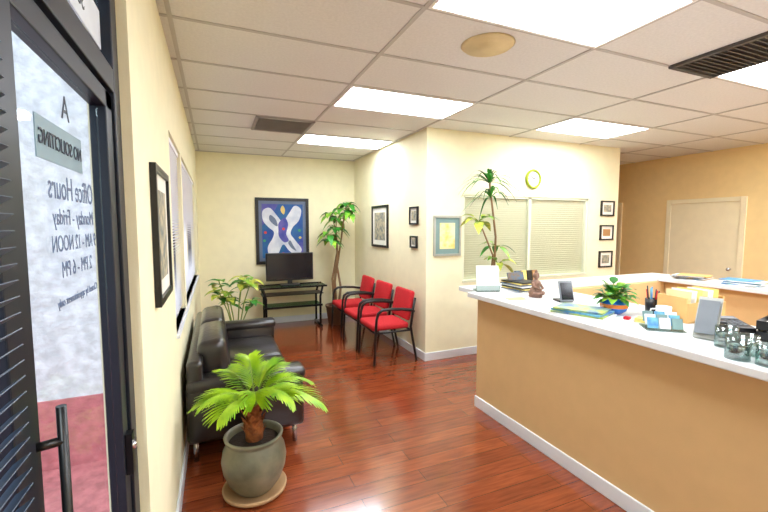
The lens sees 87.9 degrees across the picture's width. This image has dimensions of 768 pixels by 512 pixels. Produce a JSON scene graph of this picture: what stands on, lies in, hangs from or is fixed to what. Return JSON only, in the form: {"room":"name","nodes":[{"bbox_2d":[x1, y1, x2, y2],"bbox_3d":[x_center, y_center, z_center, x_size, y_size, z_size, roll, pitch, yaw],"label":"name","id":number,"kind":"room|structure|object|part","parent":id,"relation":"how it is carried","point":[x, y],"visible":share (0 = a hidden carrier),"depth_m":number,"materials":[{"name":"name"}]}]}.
{"room":"lobby","nodes":[
{"label":"lobby","id":0,"kind":"room"},
{"bbox_2d":[82,0,200,511],"bbox_3d":[-1.099,0.112,1.840,0.120,2.750,9.420,-2,5,-23],"label":"wall","id":1,"kind":"structure","parent":0,"point":[152,112],"depth_m":1.62,"materials":[{"name":"beige paint"}]},
{"bbox_2d":[0,41,33,511],"bbox_3d":[-0.320,0.554,0.147,0.028,1.907,0.920,-2,5,-23],"label":"window blind","id":2,"kind":"object","parent":1,"relation":"attached to","point":[7,494],"visible":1,"depth_m":0.52,"materials":[{"name":"black plastic"}]},
{"bbox_2d":[0,0,139,511],"bbox_3d":[-0.495,0.267,0.464,0.092,2.655,1.896,-2,5,-23],"label":"door","id":3,"kind":"structure","parent":1,"relation":"in","point":[103,63],"depth_m":0.62,"materials":[{"name":"black metal"}]},
{"bbox_3d":[-0.553,0.544,0.672,0.055,0.590,0.016,-4,6,-41],"label":"pull handle","id":4,"kind":"part","parent":3,"relation":"part of","materials":[{"name":"black metal"}]},
{"bbox_2d":[4,0,131,511],"bbox_3d":[-0.712,0.537,0.958,0.042,2.000,0.687,-2,5,-23],"label":"door leaf","id":5,"kind":"structure","parent":3,"relation":"attached to","point":[24,18],"depth_m":1.15,"materials":[{"name":"black metal"}]},
{"bbox_2d":[32,111,82,173],"bbox_3d":[-0.687,-0.232,0.848,0.002,0.080,0.275,-2,5,-23],"label":"sign plate","id":6,"kind":"object","parent":5,"relation":"attached to","point":[42,151],"visible":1,"depth_m":0.81,"materials":[{"name":"white plastic"}]},
{"bbox_2d":[38,127,81,161],"bbox_3d":[-0.684,-0.233,0.848,0.001,0.029,0.253,-2,5,-23],"label":"lettering","id":7,"kind":"object","parent":5,"relation":"attached to","point":[49,134],"visible":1,"depth_m":0.81},
{"bbox_2d":[61,96,68,122],"bbox_3d":[-0.695,-0.322,0.867,0.001,0.051,0.050,-2,5,-23],"label":"lettering","id":8,"kind":"object","parent":5,"relation":"attached to","point":[64,101],"visible":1,"depth_m":0.86},
{"bbox_2d":[48,178,91,203],"bbox_3d":[-0.705,-0.149,0.903,0.001,0.050,0.300,-2,5,-23],"label":"lettering","id":9,"kind":"object","parent":5,"relation":"attached to","point":[85,190],"visible":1,"depth_m":0.87},
{"bbox_2d":[52,209,92,229],"bbox_3d":[-0.707,-0.083,0.912,0.001,0.044,0.280,-2,5,-23],"label":"lettering","id":10,"kind":"object","parent":5,"relation":"attached to","point":[63,216],"visible":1,"depth_m":0.87},
{"bbox_2d":[52,233,95,252],"bbox_3d":[-0.707,-0.033,0.918,0.001,0.034,0.305,-2,5,-23],"label":"lettering","id":11,"kind":"object","parent":5,"relation":"attached to","point":[60,236],"visible":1,"depth_m":0.87},
{"bbox_2d":[62,255,91,277],"bbox_3d":[-0.707,0.021,0.922,0.001,0.034,0.212,-2,5,-23],"label":"lettering","id":12,"kind":"object","parent":5,"relation":"attached to","point":[83,261],"visible":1,"depth_m":0.89},
{"bbox_2d":[58,282,96,310],"bbox_3d":[-0.707,0.090,0.926,0.001,0.023,0.285,-2,5,-23],"label":"lettering","id":13,"kind":"object","parent":5,"relation":"attached to","point":[61,304],"visible":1,"depth_m":0.90},
{"bbox_2d":[124,429,136,475],"bbox_3d":[-0.798,0.619,1.259,0.032,0.130,0.035,-2,5,-23],"label":"lock","id":14,"kind":"object","parent":5,"relation":"attached to","point":[130,442],"visible":1,"depth_m":1.24,"materials":[{"name":"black metal"}]},
{"bbox_2d":[68,0,100,49],"bbox_3d":[-0.510,-0.608,0.395,0.003,0.110,1.710,-2,5,-23],"label":"transom window","id":15,"kind":"structure","parent":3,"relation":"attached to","point":[89,17],"depth_m":1.08,"materials":[{"name":"white glass"}]},
{"bbox_2d":[149,162,172,307],"bbox_3d":[-1.040,-0.101,1.871,0.024,0.600,0.500,-2,5,-23],"label":"framed picture","id":16,"kind":"object","parent":1,"relation":"attached to","point":[159,180],"visible":1,"depth_m":1.79},
{"bbox_2d":[176,433,188,511],"bbox_3d":[-1.827,1.287,3.828,0.015,0.100,5.170,-2,5,-23],"label":"baseboard","id":17,"kind":"structure","parent":1,"relation":"attached to","point":[186,449],"depth_m":2.44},
{"bbox_2d":[169,138,198,338],"bbox_3d":[-1.954,-0.238,3.890,0.120,1.270,3.260,-2,5,-23],"label":"window","id":18,"kind":"structure","parent":1,"relation":"in","point":[187,183],"depth_m":3.21,"materials":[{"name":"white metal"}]},
{"bbox_2d":[195,151,354,320],"bbox_3d":[-1.650,-0.263,6.664,2.640,2.750,0.120,-2,5,-23],"label":"wall","id":19,"kind":"structure","parent":0,"point":[228,185],"depth_m":6.42,"materials":[{"name":"beige paint"}]},
{"bbox_2d":[255,197,308,264],"bbox_3d":[-1.667,-0.411,6.566,0.860,1.080,0.024,-2,5,-23],"label":"framed painting","id":20,"kind":"object","parent":19,"relation":"attached to","point":[281,224],"visible":0.91,"depth_m":6.54},
{"bbox_2d":[273,313,346,322],"bbox_3d":[-1.672,1.064,6.684,2.505,0.100,0.015,-2,5,-23],"label":"baseboard","id":21,"kind":"structure","parent":19,"relation":"attached to","point":[324,315],"depth_m":6.77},
{"bbox_2d":[354,130,421,349],"bbox_3d":[0.019,-0.208,5.956,0.120,2.750,2.490,-2,5,-23],"label":"wall partition","id":22,"kind":"structure","parent":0,"point":[391,175],"depth_m":5.49,"materials":[{"name":"beige paint"}]},
{"bbox_2d":[371,204,388,247],"bbox_3d":[-0.065,-0.443,5.951,0.024,0.620,0.620,-2,5,-23],"label":"framed picture","id":23,"kind":"object","parent":22,"relation":"attached to","point":[380,213],"visible":1,"depth_m":5.92},
{"bbox_2d":[379,330,425,360],"bbox_3d":[-0.014,1.120,5.964,0.015,0.100,2.610,-2,5,-23],"label":"baseboard","id":24,"kind":"structure","parent":22,"relation":"attached to","point":[401,342],"depth_m":5.20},
{"bbox_2d":[409,236,417,247],"bbox_3d":[0.367,-0.175,4.946,0.024,0.150,0.180,-2,5,-23],"label":"framed certificate","id":25,"kind":"object","parent":22,"relation":"attached to","point":[413,240],"visible":1,"depth_m":4.94,"materials":[{"name":"black wood"}]},
{"bbox_2d":[409,206,418,224],"bbox_3d":[0.367,-0.499,4.921,0.024,0.220,0.220,-2,5,-23],"label":"framed certificate","id":26,"kind":"object","parent":22,"relation":"attached to","point":[413,211],"visible":1,"depth_m":4.90,"materials":[{"name":"black wood"}]},
{"bbox_2d":[181,316,626,511],"bbox_3d":[2.137,1.374,3.738,7.440,0.060,10.400,-2,5,-23],"label":"floor","id":27,"kind":"structure","parent":0,"point":[402,433],"depth_m":2.91,"materials":[{"name":"brown wood"}]},
{"bbox_2d":[205,275,263,320],"bbox_3d":[-1.827,0.750,4.897,0.689,1.003,0.634,-2,5,-23],"label":"potted croton","id":28,"kind":"object","parent":27,"relation":"on","point":[226,298],"visible":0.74,"depth_m":4.82,"materials":[{"name":"plant"}]},
{"bbox_2d":[185,305,304,461],"bbox_3d":[-1.280,0.948,3.582,0.800,0.813,1.770,-2,5,-23],"label":"sofa","id":29,"kind":"object","parent":27,"relation":"on","point":[215,342],"visible":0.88,"depth_m":2.87,"materials":[{"name":"leather"}]},
{"bbox_3d":[-0.972,1.039,2.859,0.800,0.445,0.190,-2,5,-23],"label":"arm","id":30,"kind":"part","parent":29,"relation":"part of","materials":[{"name":"leather"}]},
{"bbox_3d":[-1.589,0.926,4.310,0.800,0.445,0.190,-2,5,-23],"label":"arm","id":31,"kind":"part","parent":29,"relation":"part of","materials":[{"name":"leather"}]},
{"bbox_2d":[186,350,327,507],"bbox_3d":[-0.757,1.032,2.442,0.805,0.822,0.582,-2,5,-23],"label":"potted palm","id":32,"kind":"object","parent":27,"relation":"on","point":[254,451],"visible":1,"depth_m":2.34,"materials":[{"name":"plant"}]},
{"bbox_2d":[221,419,285,497],"bbox_3d":[-0.794,1.249,2.440,0.380,0.349,0.380,-2,5,-23],"label":"pot","id":33,"kind":"object","parent":32,"relation":"attached to","point":[252,465],"depth_m":2.32,"materials":[{"name":"ceramic"}]},
{"bbox_2d":[258,281,326,327],"bbox_3d":[-1.464,0.799,6.357,1.040,0.680,0.448,-2,5,-23],"label":"tv stand","id":34,"kind":"object","parent":27,"relation":"on","point":[262,288],"visible":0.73,"depth_m":6.32,"materials":[{"name":"black metal"}]},
{"bbox_2d":[265,252,312,285],"bbox_3d":[-1.502,0.205,6.349,0.740,0.515,0.200,-2,5,-23],"label":"television","id":35,"kind":"object","parent":34,"relation":"on","point":[288,267],"visible":1,"depth_m":6.31,"materials":[{"name":"black plastic"}]},
{"bbox_2d":[316,202,359,324],"bbox_3d":[-0.728,0.124,6.452,0.728,2.011,0.563,-2,5,-23],"label":"potted tree","id":36,"kind":"object","parent":27,"relation":"on","point":[332,239],"visible":0.91,"depth_m":6.45,"materials":[{"name":"plant"}]},
{"bbox_2d":[331,275,375,336],"bbox_3d":[-0.470,0.740,6.121,0.579,0.840,0.566,-2,5,-22],"label":"chair","id":37,"kind":"object","parent":27,"relation":"on","point":[367,283],"visible":0.66,"depth_m":6.03,"materials":[{"name":"red fabric"}]},
{"bbox_2d":[343,280,395,349],"bbox_3d":[-0.217,0.786,5.525,0.579,0.840,0.566,-2,5,-25],"label":"chair","id":38,"kind":"object","parent":27,"relation":"on","point":[383,290],"visible":0.75,"depth_m":5.43,"materials":[{"name":"red fabric"}]},
{"bbox_2d":[358,286,417,366],"bbox_3d":[0.037,0.833,4.928,0.579,0.840,0.566,-2,5,-23],"label":"chair","id":39,"kind":"object","parent":27,"relation":"on","point":[404,301],"visible":1,"depth_m":4.80,"materials":[{"name":"red fabric"}]},
{"bbox_2d":[459,169,523,271],"bbox_3d":[1.101,0.170,4.414,0.759,2.235,0.765,3,6,37],"label":"dracaena","id":40,"kind":"object","parent":27,"relation":"on","point":[479,224],"visible":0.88,"depth_m":4.33,"materials":[{"name":"plant"}]},
{"bbox_2d":[459,273,767,511],"bbox_3d":[2.793,0.918,2.503,2.965,1.040,4.185,-2,5,-23],"label":"reception desk","id":41,"kind":"object","parent":27,"relation":"on","point":[650,419],"depth_m":2.29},
{"bbox_2d":[476,266,498,290],"bbox_3d":[0.916,0.197,3.569,0.210,0.228,0.140,0,4,-3],"label":"sign holder","id":42,"kind":"object","parent":41,"relation":"on","point":[487,277],"visible":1,"depth_m":3.52,"materials":[{"name":"paper"}]},
{"bbox_2d":[492,295,530,302],"bbox_3d":[1.021,0.339,3.175,0.240,0.008,0.210,4,6,44],"label":"loose papers","id":43,"kind":"object","parent":41,"relation":"on","point":[504,297],"visible":1,"depth_m":3.15,"materials":[{"name":"white paper"}]},
{"bbox_2d":[500,272,532,293],"bbox_3d":[1.227,0.231,3.578,0.240,0.159,0.288,-2,5,-23],"label":"stack","id":44,"kind":"object","parent":41,"relation":"on","point":[515,282],"visible":0.83,"depth_m":3.56,"materials":[{"name":"paper"}]},
{"bbox_2d":[514,270,534,279],"bbox_3d":[1.427,0.210,4.005,0.290,0.136,0.110,-2,5,-23],"label":"brochure rack","id":45,"kind":"object","parent":41,"relation":"on","point":[528,274],"visible":0.39,"depth_m":3.99,"materials":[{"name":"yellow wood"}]},
{"bbox_2d":[528,270,544,297],"bbox_3d":[1.259,0.226,3.260,0.142,0.222,0.122,-1,5,-10],"label":"figurine","id":46,"kind":"object","parent":41,"relation":"on","point":[535,291],"visible":1,"depth_m":3.23,"materials":[{"name":"brown stone"}]},
{"bbox_2d":[553,281,573,301],"bbox_3d":[1.388,0.270,3.071,0.110,0.162,0.119,0,4,-6],"label":"picture frame","id":47,"kind":"object","parent":41,"relation":"on","point":[566,294],"visible":0.99,"depth_m":3.03,"materials":[{"name":"silver metal"}]},
{"bbox_2d":[548,302,616,321],"bbox_3d":[1.305,0.362,2.624,0.253,0.046,0.340,-4,6,-43],"label":"magazine stack","id":48,"kind":"object","parent":41,"relation":"on","point":[595,313],"visible":1,"depth_m":2.56,"materials":[{"name":"paper"}]},
{"bbox_2d":[592,277,639,314],"bbox_3d":[1.549,0.264,2.661,0.303,0.240,0.336,-2,5,-23],"label":"potted houseplant","id":49,"kind":"object","parent":41,"relation":"on","point":[613,299],"visible":0.97,"depth_m":2.61,"materials":[{"name":"plant"}]},
{"bbox_2d":[623,316,644,322],"bbox_3d":[1.561,0.388,2.453,0.075,0.024,0.142,-4,6,-40],"label":"sticky notes","id":50,"kind":"object","parent":41,"relation":"on","point":[639,319],"visible":0.75,"depth_m":2.43,"materials":[{"name":"yellow paper"}]},
{"bbox_2d":[645,285,659,313],"bbox_3d":[1.795,0.290,2.663,0.084,0.187,0.084,-2,5,-23],"label":"pen cup","id":51,"kind":"object","parent":41,"relation":"on","point":[650,302],"visible":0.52,"depth_m":2.64,"materials":[{"name":"black plastic"}]},
{"bbox_2d":[650,305,671,314],"bbox_3d":[1.712,0.354,2.456,0.106,0.090,0.084,1,5,10],"label":"coffee mug","id":52,"kind":"object","parent":41,"relation":"on","point":[664,308],"visible":0.35,"depth_m":2.43,"materials":[{"name":"white ceramic"}]},
{"bbox_2d":[642,310,683,329],"bbox_3d":[1.581,0.369,2.262,0.187,0.090,0.153,1,5,17],"label":"rack","id":53,"kind":"object","parent":41,"relation":"on","point":[659,318],"visible":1,"depth_m":2.24,"materials":[{"name":"paper"}]},
{"bbox_2d":[657,286,725,323],"bbox_3d":[1.932,0.299,2.508,0.300,0.193,0.200,-1,5,-14],"label":"file box","id":54,"kind":"object","parent":41,"relation":"on","point":[683,301],"visible":0.69,"depth_m":2.44,"materials":[{"name":"paper"}]},
{"bbox_2d":[670,273,715,280],"bbox_3d":[3.374,0.227,4.359,0.346,0.047,0.391,-2,5,-23],"label":"paper stack","id":55,"kind":"object","parent":41,"relation":"on","point":[687,276],"visible":1,"depth_m":4.28,"materials":[{"name":"paper"}]},
{"bbox_2d":[692,296,723,340],"bbox_3d":[1.698,0.323,2.079,0.149,0.209,0.100,-4,6,-38],"label":"stand","id":56,"kind":"object","parent":41,"relation":"on","point":[709,310],"visible":0.95,"depth_m":2.05,"materials":[{"name":"grey plastic"}]},
{"bbox_2d":[717,332,734,343],"bbox_3d":[1.660,0.390,1.930,0.090,0.100,0.090,-2,5,-23],"label":"glass jar","id":57,"kind":"object","parent":41,"relation":"on","point":[727,337],"visible":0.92,"depth_m":1.92,"materials":[{"name":"glass"}]},
{"bbox_2d":[718,316,756,334],"bbox_3d":[1.919,0.374,2.232,0.180,0.086,0.200,1,5,11],"label":"desk telephone","id":58,"kind":"object","parent":41,"relation":"on","point":[728,324],"visible":0.59,"depth_m":2.15,"materials":[{"name":"silver metal"}]},
{"bbox_2d":[728,342,747,355],"bbox_3d":[1.561,0.404,1.756,0.090,0.100,0.090,-2,5,-23],"label":"glass jar","id":59,"kind":"object","parent":41,"relation":"on","point":[740,351],"visible":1,"depth_m":1.75,"materials":[{"name":"glass"}]},
{"bbox_2d":[716,277,767,286],"bbox_3d":[3.551,0.261,3.921,0.347,0.047,0.393,-2,5,-23],"label":"paper stack","id":60,"kind":"object","parent":41,"relation":"on","point":[741,282],"visible":1,"depth_m":3.88,"materials":[{"name":"paper"}]},
{"bbox_2d":[738,338,756,350],"bbox_3d":[1.657,0.404,1.817,0.090,0.090,0.090,-2,5,-23],"label":"glass jar","id":61,"kind":"object","parent":41,"relation":"on","point":[749,344],"visible":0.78,"depth_m":1.81,"materials":[{"name":"glass"}]},
{"bbox_2d":[755,315,767,341],"bbox_3d":[2.063,0.384,1.988,0.220,0.104,0.260,-3,5,-34],"label":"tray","id":62,"kind":"object","parent":41,"relation":"on","point":[761,334],"visible":1,"depth_m":2.02,"materials":[{"name":"plastic"}]},
{"bbox_2d":[759,348,767,360],"bbox_3d":[1.619,0.416,1.669,0.090,0.090,0.090,-2,5,-23],"label":"glass jar","id":63,"kind":"object","parent":41,"relation":"on","point":[762,349],"visible":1,"depth_m":1.67,"materials":[{"name":"glass"}]},
{"bbox_2d":[155,0,767,164],"bbox_3d":[2.114,-1.437,3.510,7.490,0.080,10.400,-2,5,-23],"label":"ceiling","id":64,"kind":"structure","parent":0,"point":[702,27],"depth_m":3.01,"materials":[{"name":"tile"}]},
{"bbox_2d":[251,115,314,134],"bbox_3d":[-1.140,-1.457,4.451,0.610,0.024,0.610,-2,5,-23],"label":"ceiling vent","id":65,"kind":"object","parent":64,"relation":"in","point":[261,123],"depth_m":4.40,"materials":[{"name":"grey metal"}]},
{"bbox_2d":[296,134,392,149],"bbox_3d":[-0.536,-1.535,5.366,1.196,0.011,0.586,-2,5,-23],"label":"ceiling light panel","id":66,"kind":"object","parent":64,"relation":"in","point":[313,139],"depth_m":5.33,"materials":[{"name":"white plastic"}]},
{"bbox_2d":[332,85,475,118],"bbox_3d":[0.178,-1.404,3.686,1.196,0.011,0.586,-2,5,-23],"label":"ceiling light panel","id":67,"kind":"object","parent":64,"relation":"in","point":[356,97],"depth_m":3.66,"materials":[{"name":"white plastic"}]},
{"bbox_2d":[159,0,767,162],"bbox_3d":[2.203,-1.395,3.550,7.382,0.010,10.200,-2,5,-23],"label":"grid","id":68,"kind":"object","parent":64,"relation":"attached to","point":[168,14],"visible":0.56,"depth_m":3.12,"materials":[{"name":"beige metal"}]},
{"bbox_2d":[461,32,514,56],"bbox_3d":[0.646,-1.305,2.482,0.330,0.021,0.330,-2,5,-23],"label":"ceiling speaker","id":69,"kind":"object","parent":64,"relation":"in","point":[489,44],"depth_m":2.44},
{"bbox_2d":[428,0,697,48],"bbox_3d":[0.892,-1.273,2.006,1.196,0.011,0.586,-2,5,-23],"label":"ceiling light panel","id":70,"kind":"object","parent":64,"relation":"in","point":[588,23],"depth_m":2.11,"materials":[{"name":"white plastic"}]},
{"bbox_2d":[535,118,650,138],"bbox_3d":[2.425,-1.478,4.635,1.196,0.011,0.586,-2,5,-23],"label":"ceiling light panel","id":71,"kind":"object","parent":64,"relation":"in","point":[574,126],"depth_m":4.61,"materials":[{"name":"white plastic"}]},
{"bbox_2d":[668,31,767,78],"bbox_3d":[2.351,-1.315,2.623,0.490,0.024,0.610,-2,5,-23],"label":"ceiling vent","id":72,"kind":"object","parent":64,"relation":"in","point":[751,51],"depth_m":2.67,"materials":[{"name":"grey metal"}]},
{"bbox_2d":[715,62,767,89],"bbox_3d":[3.139,-1.347,2.955,1.196,0.011,0.586,-2,5,-23],"label":"ceiling light panel","id":73,"kind":"object","parent":64,"relation":"in","point":[756,76],"depth_m":2.99,"materials":[{"name":"white plastic"}]},
{"bbox_2d":[421,127,620,352],"bbox_3d":[1.318,-0.279,6.862,3.220,2.750,3.390,-2,5,-23],"label":"wall","id":74,"kind":"structure","parent":0,"point":[449,157],"depth_m":4.95,"materials":[{"name":"beige paint"}]},
{"bbox_2d":[433,216,461,255],"bbox_3d":[0.759,-0.241,4.767,0.380,0.480,0.024,-2,5,-23],"label":"diploma","id":75,"kind":"object","parent":74,"relation":"attached to","point":[446,230],"visible":0.99,"depth_m":4.76},
{"bbox_2d":[424,346,476,360],"bbox_3d":[1.975,1.164,5.399,3.235,0.100,0.015,-2,5,-23],"label":"baseboard","id":76,"kind":"structure","parent":74,"relation":"attached to","point":[429,356],"depth_m":4.90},
{"bbox_2d":[462,195,587,282],"bbox_3d":[1.917,-0.245,5.330,2.110,1.080,0.125,-2,5,-23],"label":"window","id":77,"kind":"structure","parent":74,"relation":"in","point":[545,235],"depth_m":5.33,"materials":[{"name":"beige plastic"}]},
{"bbox_2d":[525,169,540,188],"bbox_3d":[1.958,-1.008,5.211,0.256,0.256,0.034,-2,5,-23],"label":"wall clock","id":78,"kind":"object","parent":74,"relation":"attached to","point":[533,177],"depth_m":5.20,"materials":[{"name":"white plastic"}]},
{"bbox_2d":[598,251,612,267],"bbox_3d":[3.255,0.046,5.849,0.270,0.240,0.024,-2,5,-23],"label":"framed certificate","id":79,"kind":"object","parent":74,"relation":"attached to","point":[605,258],"visible":1,"depth_m":5.84,"materials":[{"name":"white paper"}]},
{"bbox_2d":[599,225,613,239],"bbox_3d":[3.255,-0.343,5.819,0.270,0.220,0.024,-2,5,-23],"label":"framed certificate","id":80,"kind":"object","parent":74,"relation":"attached to","point":[606,232],"visible":1,"depth_m":5.82,"materials":[{"name":"paper"}]},
{"bbox_2d":[600,201,614,215],"bbox_3d":[3.255,-0.692,5.792,0.270,0.220,0.024,-2,5,-23],"label":"framed certificate","id":81,"kind":"object","parent":74,"relation":"attached to","point":[607,208],"visible":1,"depth_m":5.79,"materials":[{"name":"white paper"}]},
{"bbox_2d":[618,143,767,284],"bbox_3d":[5.522,-0.139,5.069,0.120,2.750,10.220,-2,5,-23],"label":"wall","id":82,"kind":"structure","parent":0,"point":[645,187],"depth_m":6.41,"materials":[{"name":"orange paint"}]},
{"bbox_2d":[615,203,622,274],"bbox_3d":[4.190,-0.006,7.934,0.112,2.040,1.040,-2,5,-23],"label":"door","id":83,"kind":"structure","parent":82,"relation":"in","point":[620,205],"depth_m":7.47,"materials":[{"name":"beige wood"}]},
{"bbox_2d":[663,196,747,279],"bbox_3d":[4.917,0.127,6.222,0.112,2.040,1.090,-2,5,-23],"label":"door","id":84,"kind":"structure","parent":82,"relation":"in","point":[702,237],"depth_m":6.14,"materials":[{"name":"beige wood"}]},
{"label":"outside","id":85,"kind":"structure","parent":0,"visible":0},
{"bbox_2d":[42,459,109,511],"bbox_3d":[-5.489,1.632,1.063,8.620,0.080,18.000,-2,5,-23],"label":"ground","id":86,"kind":"structure","parent":85,"point":[90,490],"depth_m":2.53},
{"bbox_2d":[11,0,106,471],"bbox_3d":[-4.269,-0.594,1.833,5.600,4.240,0.220,-2,5,-23],"label":"pane","id":87,"kind":"structure","parent":86,"relation":"on","point":[66,342],"depth_m":2.68,"materials":[{"name":"glass"}]}
]}

